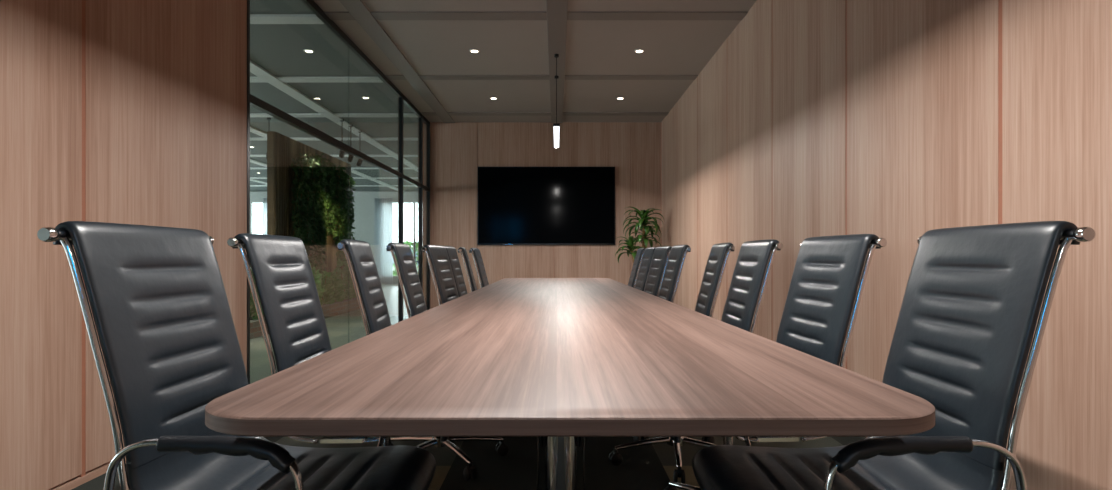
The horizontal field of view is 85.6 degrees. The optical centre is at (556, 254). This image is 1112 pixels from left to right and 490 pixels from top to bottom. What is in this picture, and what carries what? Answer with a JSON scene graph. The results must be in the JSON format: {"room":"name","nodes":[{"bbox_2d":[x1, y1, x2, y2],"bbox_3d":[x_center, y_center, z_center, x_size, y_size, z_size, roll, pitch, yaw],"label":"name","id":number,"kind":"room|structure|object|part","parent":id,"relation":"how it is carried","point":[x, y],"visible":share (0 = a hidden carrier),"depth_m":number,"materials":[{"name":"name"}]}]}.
{"room":"office","nodes":[
{"label":"office","id":0,"kind":"room"},
{"bbox_2d":[0,0,246,489],"bbox_3d":[-2.095,-0.588,-0.540,0.140,3.130,8.919,0,0,0],"label":"wall","id":1,"kind":"structure","parent":0,"point":[134,112],"depth_m":2.58,"materials":[{"name":"brown wood"}]},
{"bbox_3d":[-2.035,-0.609,1.923,0.021,3.088,1.269,0,0,0],"label":"panel","id":2,"kind":"part","parent":1,"relation":"part of","materials":[{"name":"brown wood"}]},
{"bbox_2d":[51,456,125,489],"bbox_3d":[-2.034,0.962,2.604,0.022,0.030,2.631,0,0,0],"label":"baseboard","id":3,"kind":"structure","parent":1,"relation":"attached to","point":[90,475],"depth_m":2.56,"materials":[{"name":"brown wood"}]},
{"bbox_3d":[-2.035,-0.609,3.249,0.021,3.088,1.340,0,0,0],"label":"panel","id":4,"kind":"part","parent":1,"relation":"part of","materials":[{"name":"brown wood"}]},
{"bbox_2d":[247,0,429,383],"bbox_3d":[-2.047,-0.578,6.744,0.053,3.110,5.653,0,0,0],"label":"window","id":5,"kind":"structure","parent":1,"relation":"in","point":[253,101],"depth_m":6.09,"materials":[{"name":"black metal"}]},
{"bbox_2d":[404,180,421,265],"bbox_3d":[-2.047,-0.015,8.432,0.124,1.967,1.066,0,0,0],"label":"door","id":6,"kind":"structure","parent":5,"relation":"attached to","point":[404,180],"depth_m":8.83,"materials":[{"name":"black"}]},
{"bbox_3d":[-2.047,-0.043,8.840,0.124,0.400,0.024,0,0,0],"label":"handle","id":7,"kind":"part","parent":6,"relation":"part of","materials":[{"name":"black"}]},
{"bbox_2d":[250,192,417,283],"bbox_3d":[-7.562,-0.588,20.100,10.875,3.130,0.200,0,0,0],"label":"wall","id":8,"kind":"structure","parent":0,"point":[363,223],"depth_m":20.00,"materials":[{"name":"white paint"}]},
{"bbox_2d":[250,201,262,267],"bbox_3d":[-10.775,-0.538,20.020,3.250,2.530,0.140,0,0,0],"label":"window","id":9,"kind":"structure","parent":8,"relation":"in","point":[251,202],"depth_m":20.03,"materials":[{"name":"white paint"}]},
{"bbox_2d":[263,198,266,234],"bbox_3d":[-9.424,-0.463,19.878,0.653,2.840,0.083,0,0,0],"label":"sheer curtain","id":10,"kind":"object","parent":9,"relation":"hanging from","point":[264,199],"visible":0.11,"depth_m":19.87,"materials":[{"name":"white fabric"}]},
{"bbox_2d":[393,201,417,276],"bbox_3d":[-4.225,-0.538,20.020,3.250,2.530,0.140,0,0,0],"label":"window","id":11,"kind":"structure","parent":8,"relation":"in","point":[413,202],"depth_m":20.03,"materials":[{"name":"white paint"}]},
{"bbox_2d":[374,198,392,283],"bbox_3d":[-5.749,-0.463,19.878,0.603,2.840,0.083,0,0,0],"label":"sheer curtain","id":12,"kind":"object","parent":11,"relation":"hanging from","point":[383,207],"visible":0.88,"depth_m":19.87,"materials":[{"name":"white fabric"}]},
{"bbox_2d":[71,284,866,489],"bbox_3d":[-5.620,1.027,7.450,14.760,0.100,25.100,0,0,0],"label":"floor","id":13,"kind":"structure","parent":0,"point":[645,467],"depth_m":2.92,"materials":[{"name":"carpet"}]},
{"bbox_2d":[37,221,435,489],"bbox_3d":[-0.628,0.454,1.426,0.744,1.047,0.615,0,0,0],"label":"office chair","id":14,"kind":"object","parent":13,"relation":"on","point":[157,296],"visible":0.85,"depth_m":1.32,"materials":[{"name":"black leather"}]},
{"bbox_3d":[-0.672,0.260,1.182,0.618,0.601,0.011,0,0,0],"label":"rail","id":15,"kind":"part","parent":14,"relation":"part of","materials":[{"name":"silver metal"}]},
{"bbox_3d":[-0.911,0.177,1.410,0.177,0.493,0.460,0,0,0],"label":"backrest","id":16,"kind":"part","parent":14,"relation":"part of","materials":[{"name":"black leather"}]},
{"bbox_3d":[-0.669,0.463,1.138,0.377,0.231,0.022,0,0,0],"label":"armrest","id":17,"kind":"part","parent":14,"relation":"part of","materials":[{"name":"silver metal"}]},
{"bbox_3d":[-0.587,0.497,1.410,0.534,0.190,0.460,0,0,0],"label":"seat","id":18,"kind":"part","parent":14,"relation":"part of","materials":[{"name":"black leather"}]},
{"bbox_3d":[-0.669,0.463,1.682,0.377,0.231,0.022,0,0,0],"label":"armrest","id":19,"kind":"part","parent":14,"relation":"part of","materials":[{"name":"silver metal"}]},
{"bbox_2d":[250,316,262,338],"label":"brick planter","id":20,"kind":"object","parent":13,"relation":"on","point":[255,328],"depth_m":7.06,"materials":[{"name":"brick"}]},
{"bbox_2d":[250,266,262,319],"bbox_3d":[-3.767,0.435,7.254,0.442,0.806,0.430,0,0,-34],"label":"leafy shrub","id":21,"kind":"object","parent":20,"relation":"on","point":[253,313],"visible":0.13,"depth_m":7.21,"materials":[{"name":"green plant"}]},
{"bbox_2d":[267,131,355,278],"bbox_3d":[-4.134,-0.433,10.620,0.372,2.820,3.360,0,0,0],"label":"wall","id":22,"kind":"structure","parent":13,"relation":"on","point":[310,198],"depth_m":10.01,"materials":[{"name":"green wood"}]},
{"bbox_3d":[-4.290,-0.433,8.990,0.060,2.820,0.100,0,0,0],"label":"frame post","id":23,"kind":"part","parent":22,"relation":"part of","materials":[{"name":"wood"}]},
{"bbox_3d":[-4.126,-0.568,10.686,0.164,2.380,2.549,0,0,0],"label":"vine stem","id":24,"kind":"part","parent":22,"relation":"part of","materials":[{"name":"plant"}]},
{"bbox_2d":[227,233,448,445],"bbox_3d":[-0.656,0.454,2.127,0.744,1.047,0.615,0,0,-2],"label":"office chair","id":25,"kind":"object","parent":13,"relation":"on","point":[280,265],"visible":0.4,"depth_m":1.99,"materials":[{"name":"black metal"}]},
{"bbox_3d":[-0.692,0.260,1.882,0.618,0.601,0.011,0,0,-2],"label":"rail","id":26,"kind":"part","parent":25,"relation":"part of","materials":[{"name":"silver metal"}]},
{"bbox_3d":[-0.939,0.177,2.101,0.177,0.493,0.460,0,0,-2],"label":"backrest","id":27,"kind":"part","parent":25,"relation":"part of","materials":[{"name":"black leather"}]},
{"bbox_3d":[-0.687,0.463,1.839,0.377,0.231,0.022,0,0,-2],"label":"armrest","id":28,"kind":"part","parent":25,"relation":"part of","materials":[{"name":"silver metal"}]},
{"bbox_3d":[-0.615,0.497,2.113,0.534,0.190,0.460,0,0,-2],"label":"seat","id":29,"kind":"part","parent":25,"relation":"part of","materials":[{"name":"black leather"}]},
{"bbox_2d":[321,297,363,318],"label":"brick planter","id":30,"kind":"object","parent":13,"relation":"on","point":[339,308],"depth_m":9.87,"materials":[{"name":"brick"}]},
{"bbox_2d":[309,262,324,303],"bbox_3d":[-3.769,0.465,9.126,0.453,0.747,0.446,0,0,10],"label":"leafy shrub","id":31,"kind":"object","parent":30,"relation":"on","point":[316,275],"visible":0.28,"depth_m":9.13,"materials":[{"name":"green plant"}]},
{"bbox_2d":[319,272,334,304],"bbox_3d":[-3.764,0.542,9.595,0.442,0.595,0.450,0,0,34],"label":"leafy shrub","id":32,"kind":"object","parent":30,"relation":"on","point":[328,298],"visible":0.48,"depth_m":9.56,"materials":[{"name":"green plant"}]},
{"bbox_2d":[331,258,354,299],"bbox_3d":[-3.770,0.446,10.544,0.433,0.785,0.462,0,0,-12],"label":"leafy shrub","id":33,"kind":"object","parent":30,"relation":"on","point":[345,270],"visible":0.49,"depth_m":10.49,"materials":[{"name":"green plant"}]},
{"bbox_2d":[343,269,360,298],"bbox_3d":[-3.779,0.534,11.012,0.432,0.609,0.432,0,0,28],"label":"leafy shrub","id":34,"kind":"object","parent":30,"relation":"on","point":[352,285],"visible":0.11,"depth_m":10.94,"materials":[{"name":"green plant"}]},
{"bbox_2d":[386,243,426,317],"bbox_3d":[-0.580,0.454,3.537,0.744,1.047,0.615,0,0,-4],"label":"office chair","id":35,"kind":"object","parent":13,"relation":"on","point":[403,253],"visible":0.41,"depth_m":3.35,"materials":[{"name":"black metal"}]},
{"bbox_3d":[-0.608,0.260,3.290,0.618,0.601,0.011,0,0,-4],"label":"rail","id":36,"kind":"part","parent":35,"relation":"part of","materials":[{"name":"silver metal"}]},
{"bbox_2d":[337,239,508,480],"bbox_3d":[-0.602,0.454,2.854,0.744,1.047,0.615,0,0,-7],"label":"office chair","id":37,"kind":"object","parent":13,"relation":"on","point":[360,253],"visible":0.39,"depth_m":2.72,"materials":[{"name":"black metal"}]},
{"bbox_3d":[-0.617,0.260,2.606,0.618,0.601,0.011,0,0,-7],"label":"rail","id":38,"kind":"part","parent":37,"relation":"part of","materials":[{"name":"silver metal"}]},
{"bbox_3d":[-0.882,0.177,2.804,0.177,0.493,0.460,0,0,-7],"label":"backrest","id":39,"kind":"part","parent":37,"relation":"part of","materials":[{"name":"black leather"}]},
{"bbox_3d":[-0.708,0.885,2.898,0.267,0.050,0.038,0,0,19],"label":"leg","id":40,"kind":"part","parent":37,"relation":"part of","materials":[{"name":"silver metal"}]},
{"bbox_3d":[-0.650,0.885,2.710,0.038,0.050,0.267,0,0,37],"label":"leg","id":41,"kind":"part","parent":37,"relation":"part of","materials":[{"name":"silver metal"}]},
{"bbox_3d":[-0.453,0.885,2.708,0.038,0.050,0.267,0,0,-35],"label":"leg","id":42,"kind":"part","parent":37,"relation":"part of","materials":[{"name":"silver metal"}]},
{"bbox_3d":[-0.392,0.885,2.900,0.267,0.050,0.038,0,0,-20],"label":"leg","id":43,"kind":"part","parent":37,"relation":"part of","materials":[{"name":"silver metal"}]},
{"bbox_2d":[421,245,458,304],"bbox_3d":[-0.508,0.454,4.177,0.744,1.047,0.615,0,0,3],"label":"office chair","id":44,"kind":"object","parent":13,"relation":"on","point":[438,254],"visible":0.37,"depth_m":4.07,"materials":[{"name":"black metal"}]},
{"bbox_3d":[-0.567,0.260,3.936,0.618,0.601,0.011,0,0,3],"label":"rail","id":45,"kind":"part","parent":44,"relation":"part of","materials":[{"name":"silver metal"}]},
{"bbox_2d":[445,246,467,296],"bbox_3d":[-0.522,0.454,4.790,0.744,1.047,0.615,0,0,-1],"label":"office chair","id":46,"kind":"object","parent":13,"relation":"on","point":[453,257],"visible":0.26,"depth_m":4.72,"materials":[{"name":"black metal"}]},
{"bbox_2d":[458,247,476,291],"bbox_3d":[-0.511,0.454,5.431,0.744,1.047,0.615,0,0,-6],"label":"office chair","id":47,"kind":"object","parent":13,"relation":"on","point":[462,250],"visible":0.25,"depth_m":5.16,"materials":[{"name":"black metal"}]},
{"bbox_3d":[-0.528,0.260,5.183,0.618,0.601,0.011,0,0,-6],"label":"rail","id":48,"kind":"part","parent":47,"relation":"part of","materials":[{"name":"silver metal"}]},
{"bbox_2d":[469,248,488,287],"bbox_3d":[-0.484,0.454,6.040,0.744,1.047,0.615,0,0,-1],"label":"office chair","id":49,"kind":"object","parent":13,"relation":"on","point":[479,265],"visible":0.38,"depth_m":5.82,"materials":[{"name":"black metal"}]},
{"bbox_3d":[-0.525,0.260,5.795,0.618,0.601,0.011,0,0,-1],"label":"rail","id":50,"kind":"part","parent":49,"relation":"part of","materials":[{"name":"silver metal"}]},
{"bbox_2d":[205,278,934,489],"bbox_3d":[0.020,0.607,3.551,1.175,0.740,5.358,0,0,0],"label":"conference table","id":51,"kind":"object","parent":13,"relation":"on","point":[560,360],"visible":1,"depth_m":1.15,"materials":[{"name":"brown wood"}]},
{"bbox_2d":[628,248,645,287],"bbox_3d":[0.508,0.454,6.017,0.744,1.047,0.615,0,0,2],"label":"office chair","id":52,"kind":"object","parent":13,"relation":"on","point":[638,258],"visible":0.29,"depth_m":5.82,"materials":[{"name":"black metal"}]},
{"bbox_3d":[0.544,0.260,5.803,0.618,0.601,0.011,0,0,2],"label":"rail","id":53,"kind":"part","parent":52,"relation":"part of","materials":[{"name":"silver metal"}]},
{"bbox_2d":[615,207,663,275],"bbox_3d":[1.194,0.144,8.645,0.725,1.665,0.630,0,0,0],"label":"dracaena","id":54,"kind":"object","parent":13,"relation":"on","point":[643,214],"visible":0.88,"depth_m":8.60,"materials":[{"name":"green plant"}]},
{"bbox_2d":[635,247,655,290],"bbox_3d":[0.514,0.454,5.397,0.744,1.047,0.615,0,0,-1],"label":"office chair","id":55,"kind":"object","parent":13,"relation":"on","point":[648,253],"visible":0.3,"depth_m":5.35,"materials":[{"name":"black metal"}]},
{"bbox_2d":[644,246,671,296],"bbox_3d":[0.518,0.454,4.787,0.744,1.047,0.615,0,0,-3],"label":"office chair","id":56,"kind":"object","parent":13,"relation":"on","point":[659,258],"visible":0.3,"depth_m":4.72,"materials":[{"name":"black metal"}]},
{"bbox_3d":[0.573,0.260,4.577,0.618,0.601,0.011,0,0,-3],"label":"rail","id":57,"kind":"part","parent":56,"relation":"part of","materials":[{"name":"silver metal"}]},
{"bbox_2d":[658,245,690,302],"bbox_3d":[0.517,0.454,4.169,0.744,1.047,0.615,0,0,1],"label":"office chair","id":58,"kind":"object","parent":13,"relation":"on","point":[676,257],"visible":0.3,"depth_m":4.03,"materials":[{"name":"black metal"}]},
{"bbox_3d":[0.558,0.260,3.956,0.618,0.601,0.011,0,0,1],"label":"rail","id":59,"kind":"part","parent":58,"relation":"part of","materials":[{"name":"silver metal"}]},
{"bbox_2d":[609,239,782,483],"bbox_3d":[0.616,0.454,2.835,0.744,1.047,0.615,0,0,2],"label":"office chair","id":60,"kind":"object","parent":13,"relation":"on","point":[753,257],"visible":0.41,"depth_m":2.77,"materials":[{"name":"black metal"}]},
{"bbox_3d":[0.401,0.885,2.828,0.265,0.050,0.082,0,0,2],"label":"leg","id":61,"kind":"part","parent":60,"relation":"part of","materials":[{"name":"silver metal"}]},
{"bbox_3d":[0.537,0.885,2.687,0.038,0.050,0.267,0,0,10],"label":"leg","id":62,"kind":"part","parent":60,"relation":"part of","materials":[{"name":"silver metal"}]},
{"bbox_3d":[0.713,0.885,2.775,0.267,0.050,0.038,0,0,28],"label":"leg","id":63,"kind":"part","parent":60,"relation":"part of","materials":[{"name":"silver metal"}]},
{"bbox_3d":[0.900,0.177,2.841,0.177,0.493,0.460,0,0,2],"label":"backrest","id":64,"kind":"part","parent":60,"relation":"part of","materials":[{"name":"black leather"}]},
{"bbox_3d":[0.653,0.260,2.620,0.618,0.601,0.011,0,0,2],"label":"rail","id":65,"kind":"part","parent":60,"relation":"part of","materials":[{"name":"silver metal"}]},
{"bbox_2d":[695,243,734,317],"bbox_3d":[0.627,0.454,3.533,0.744,1.047,0.615,0,0,5],"label":"office chair","id":66,"kind":"object","parent":13,"relation":"on","point":[718,251],"visible":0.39,"depth_m":3.37,"materials":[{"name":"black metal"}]},
{"bbox_3d":[0.652,0.260,3.317,0.618,0.601,0.011,0,0,5],"label":"rail","id":67,"kind":"part","parent":66,"relation":"part of","materials":[{"name":"silver metal"}]},
{"bbox_2d":[663,234,886,489],"bbox_3d":[0.658,0.454,2.109,0.744,1.047,0.615,0,0,-3],"label":"office chair","id":68,"kind":"object","parent":13,"relation":"on","point":[827,272],"visible":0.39,"depth_m":2.04,"materials":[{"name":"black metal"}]},
{"bbox_3d":[0.616,0.497,2.122,0.534,0.190,0.460,0,0,-3],"label":"seat","id":69,"kind":"part","parent":68,"relation":"part of","materials":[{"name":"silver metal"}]},
{"bbox_3d":[0.519,0.885,2.265,0.038,0.050,0.267,0,0,-31],"label":"leg","id":70,"kind":"part","parent":68,"relation":"part of","materials":[{"name":"silver metal"}]},
{"bbox_3d":[0.712,0.463,1.855,0.377,0.231,0.022,0,0,-3],"label":"armrest","id":71,"kind":"part","parent":68,"relation":"part of","materials":[{"name":"silver metal"}]},
{"bbox_3d":[0.940,0.177,2.138,0.177,0.493,0.460,0,0,-3],"label":"backrest","id":72,"kind":"part","parent":68,"relation":"part of","materials":[{"name":"black leather"}]},
{"bbox_3d":[0.713,0.260,1.898,0.618,0.601,0.011,0,0,-3],"label":"rail","id":73,"kind":"part","parent":68,"relation":"part of","materials":[{"name":"silver metal"}]},
{"bbox_2d":[692,221,1095,489],"bbox_3d":[0.661,0.454,1.394,0.744,1.047,0.615,0,0,2],"label":"office chair","id":74,"kind":"object","parent":13,"relation":"on","point":[973,298],"visible":0.85,"depth_m":1.32,"materials":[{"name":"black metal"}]},
{"bbox_3d":[0.711,0.463,1.680,0.377,0.231,0.022,0,0,2],"label":"armrest","id":75,"kind":"part","parent":74,"relation":"part of","materials":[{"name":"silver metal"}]},
{"bbox_3d":[0.621,0.497,1.411,0.534,0.190,0.460,0,0,2],"label":"seat","id":76,"kind":"part","parent":74,"relation":"part of","materials":[{"name":"black leather"}]},
{"bbox_3d":[0.695,0.463,1.136,0.377,0.231,0.022,0,0,2],"label":"armrest","id":77,"kind":"part","parent":74,"relation":"part of","materials":[{"name":"silver metal"}]},
{"bbox_3d":[0.945,0.177,1.401,0.177,0.493,0.460,0,0,2],"label":"backrest","id":78,"kind":"part","parent":74,"relation":"part of","materials":[{"name":"black leather"}]},
{"bbox_3d":[0.699,0.260,1.180,0.618,0.601,0.011,0,0,2],"label":"rail","id":79,"kind":"part","parent":74,"relation":"part of","materials":[{"name":"silver metal"}]},
{"bbox_2d":[250,0,756,191],"bbox_3d":[-5.620,-2.198,7.450,14.760,0.210,25.100,0,0,0],"label":"ceiling","id":80,"kind":"structure","parent":0,"point":[422,47],"depth_m":6.66,"materials":[{"name":"grey paint"}]},
{"bbox_2d":[266,117,270,158],"bbox_3d":[-4.440,-1.799,9.250,0.080,0.698,0.151,0,0,-27],"label":"track spotlight","id":81,"kind":"object","parent":80,"relation":"attached to","point":[268,118],"visible":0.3,"depth_m":9.24,"materials":[{"name":"black metal"}]},
{"bbox_3d":[-4.440,-1.835,9.250,0.060,0.625,0.060,0,0,0],"label":"stem","id":82,"kind":"part","parent":81,"relation":"part of","materials":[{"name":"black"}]},
{"bbox_2d":[303,49,314,52],"bbox_3d":[-2.570,-2.113,6.220,0.110,0.006,0.110,0,0,0],"label":"recessed light","id":83,"kind":"object","parent":80,"relation":"in","point":[304,50],"visible":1,"depth_m":6.22,"materials":[{"name":"white plastic"}]},
{"bbox_2d":[339,119,344,157],"bbox_3d":[-3.350,-1.832,9.350,0.080,0.632,0.156,0,0,-26],"label":"track spotlight","id":84,"kind":"object","parent":80,"relation":"attached to","point":[341,153],"visible":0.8,"depth_m":9.35,"materials":[{"name":"black metal"}]},
{"bbox_2d":[348,125,353,161],"bbox_3d":[-3.350,-1.830,9.750,0.079,0.636,0.155,0,0,-33],"label":"track spotlight","id":85,"kind":"object","parent":80,"relation":"attached to","point":[350,157],"visible":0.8,"depth_m":9.74,"materials":[{"name":"black metal"}]},
{"bbox_2d":[356,130,362,165],"bbox_3d":[-3.350,-1.828,10.200,0.151,0.639,0.079,0,0,43],"label":"track spotlight","id":86,"kind":"object","parent":80,"relation":"attached to","point":[359,162],"visible":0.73,"depth_m":10.19,"materials":[{"name":"black metal"}]},
{"bbox_2d":[469,49,479,52],"bbox_3d":[-0.855,-2.113,6.220,0.110,0.006,0.110,0,0,0],"label":"recessed light","id":87,"kind":"object","parent":80,"relation":"in","point":[471,50],"visible":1,"depth_m":6.22,"materials":[{"name":"white"}]},
{"bbox_2d":[553,54,559,147],"bbox_3d":[-0.005,-1.700,6.675,0.066,0.805,1.250,0,0,0],"label":"pendant light","id":88,"kind":"object","parent":80,"relation":"hanging from","point":[556,126],"visible":1,"depth_m":6.29,"materials":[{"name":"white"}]},
{"bbox_2d":[554,126,558,146],"bbox_3d":[-0.005,-1.315,6.675,0.057,0.014,1.242,0,0,0],"label":"diffuser","id":89,"kind":"object","parent":88,"relation":"attached to","point":[556,128],"depth_m":6.62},
{"bbox_2d":[634,49,644,52],"bbox_3d":[0.855,-2.113,6.220,0.110,0.006,0.110,0,0,0],"label":"recessed light","id":90,"kind":"object","parent":80,"relation":"in","point":[637,50],"visible":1,"depth_m":6.22,"materials":[{"name":"white"}]},
{"bbox_2d":[423,122,660,308],"bbox_3d":[-0.193,-0.588,9.630,3.905,3.130,0.120,0,0,0],"label":"wall","id":91,"kind":"structure","parent":0,"point":[457,149],"depth_m":9.57,"materials":[{"name":"brown wood"}]},
{"bbox_3d":[-1.698,-0.609,9.581,0.849,3.088,0.021,0,0,0],"label":"panel","id":92,"kind":"part","parent":91,"relation":"part of","materials":[{"name":"brown wood"}]},
{"bbox_3d":[-0.660,-0.609,9.581,1.214,3.088,0.021,0,0,0],"label":"panel","id":93,"kind":"part","parent":91,"relation":"part of","materials":[{"name":"brown wood"}]},
{"bbox_2d":[478,167,614,244],"bbox_3d":[-0.168,-0.781,9.543,2.185,1.243,0.054,0,0,0],"label":"television","id":94,"kind":"object","parent":91,"relation":"attached to","point":[517,205],"visible":1,"depth_m":9.52,"materials":[{"name":"black"}]},
{"bbox_3d":[-0.168,-0.781,9.535,2.185,1.243,0.030,0,0,0],"label":"casing","id":95,"kind":"part","parent":94,"relation":"part of","materials":[{"name":"black plastic"}]},
{"bbox_3d":[0.560,-0.609,9.581,1.214,3.088,0.021,0,0,0],"label":"panel","id":96,"kind":"part","parent":91,"relation":"part of","materials":[{"name":"brown wood"}]},
{"bbox_3d":[1.415,-0.609,9.581,0.484,3.088,0.021,0,0,0],"label":"panel","id":97,"kind":"part","parent":91,"relation":"part of","materials":[{"name":"brown wood"}]},
{"bbox_2d":[661,0,1111,489],"bbox_3d":[1.720,-0.588,2.285,0.120,3.130,14.570,0,0,0],"label":"wall","id":98,"kind":"structure","parent":0,"point":[896,121],"depth_m":2.79,"materials":[{"name":"brown wood"}]},
{"bbox_3d":[1.671,-0.609,9.544,0.021,3.088,0.029,0,0,0],"label":"panel","id":99,"kind":"part","parent":98,"relation":"part of","materials":[{"name":"brown wood"}]},
{"bbox_3d":[1.671,-0.609,8.909,0.021,3.088,1.198,0,0,0],"label":"panel","id":100,"kind":"part","parent":98,"relation":"part of","materials":[{"name":"brown wood"}]},
{"bbox_3d":[1.671,-0.609,7.689,0.021,3.088,1.198,0,0,0],"label":"panel","id":101,"kind":"part","parent":98,"relation":"part of","materials":[{"name":"brown wood"}]},
{"bbox_3d":[1.671,-0.609,6.469,0.021,3.088,1.198,0,0,0],"label":"panel","id":102,"kind":"part","parent":98,"relation":"part of","materials":[{"name":"brown wood"}]},
{"bbox_3d":[1.671,-0.609,5.246,0.021,3.088,1.204,0,0,0],"label":"panel","id":103,"kind":"part","parent":98,"relation":"part of","materials":[{"name":"brown wood"}]},
{"bbox_3d":[1.671,-0.609,4.040,0.021,3.088,1.164,0,0,0],"label":"panel","id":104,"kind":"part","parent":98,"relation":"part of","materials":[{"name":"brown wood"}]},
{"bbox_3d":[1.671,-0.609,2.847,0.021,3.088,1.176,0,0,0],"label":"panel","id":105,"kind":"part","parent":98,"relation":"part of","materials":[{"name":"brown wood"}]},
{"bbox_3d":[1.671,-0.609,1.638,0.021,3.088,1.198,0,0,0],"label":"panel","id":106,"kind":"part","parent":98,"relation":"part of","materials":[{"name":"brown wood"}]},
{"bbox_3d":[-20.000,1.227,55.100,80.000,0.300,69.800,0,0,0],"label":"ground","id":107,"kind":"structure","parent":0,"visible":0},
{"bbox_2d":[393,240,417,275],"bbox_3d":[-6.294,0.216,25.997,1.689,1.737,1.720,0,0,39],"label":"bush","id":108,"kind":"object","parent":107,"relation":"on","point":[410,244],"visible":0.2,"depth_m":25.73,"materials":[{"name":"green plant"}]}
]}

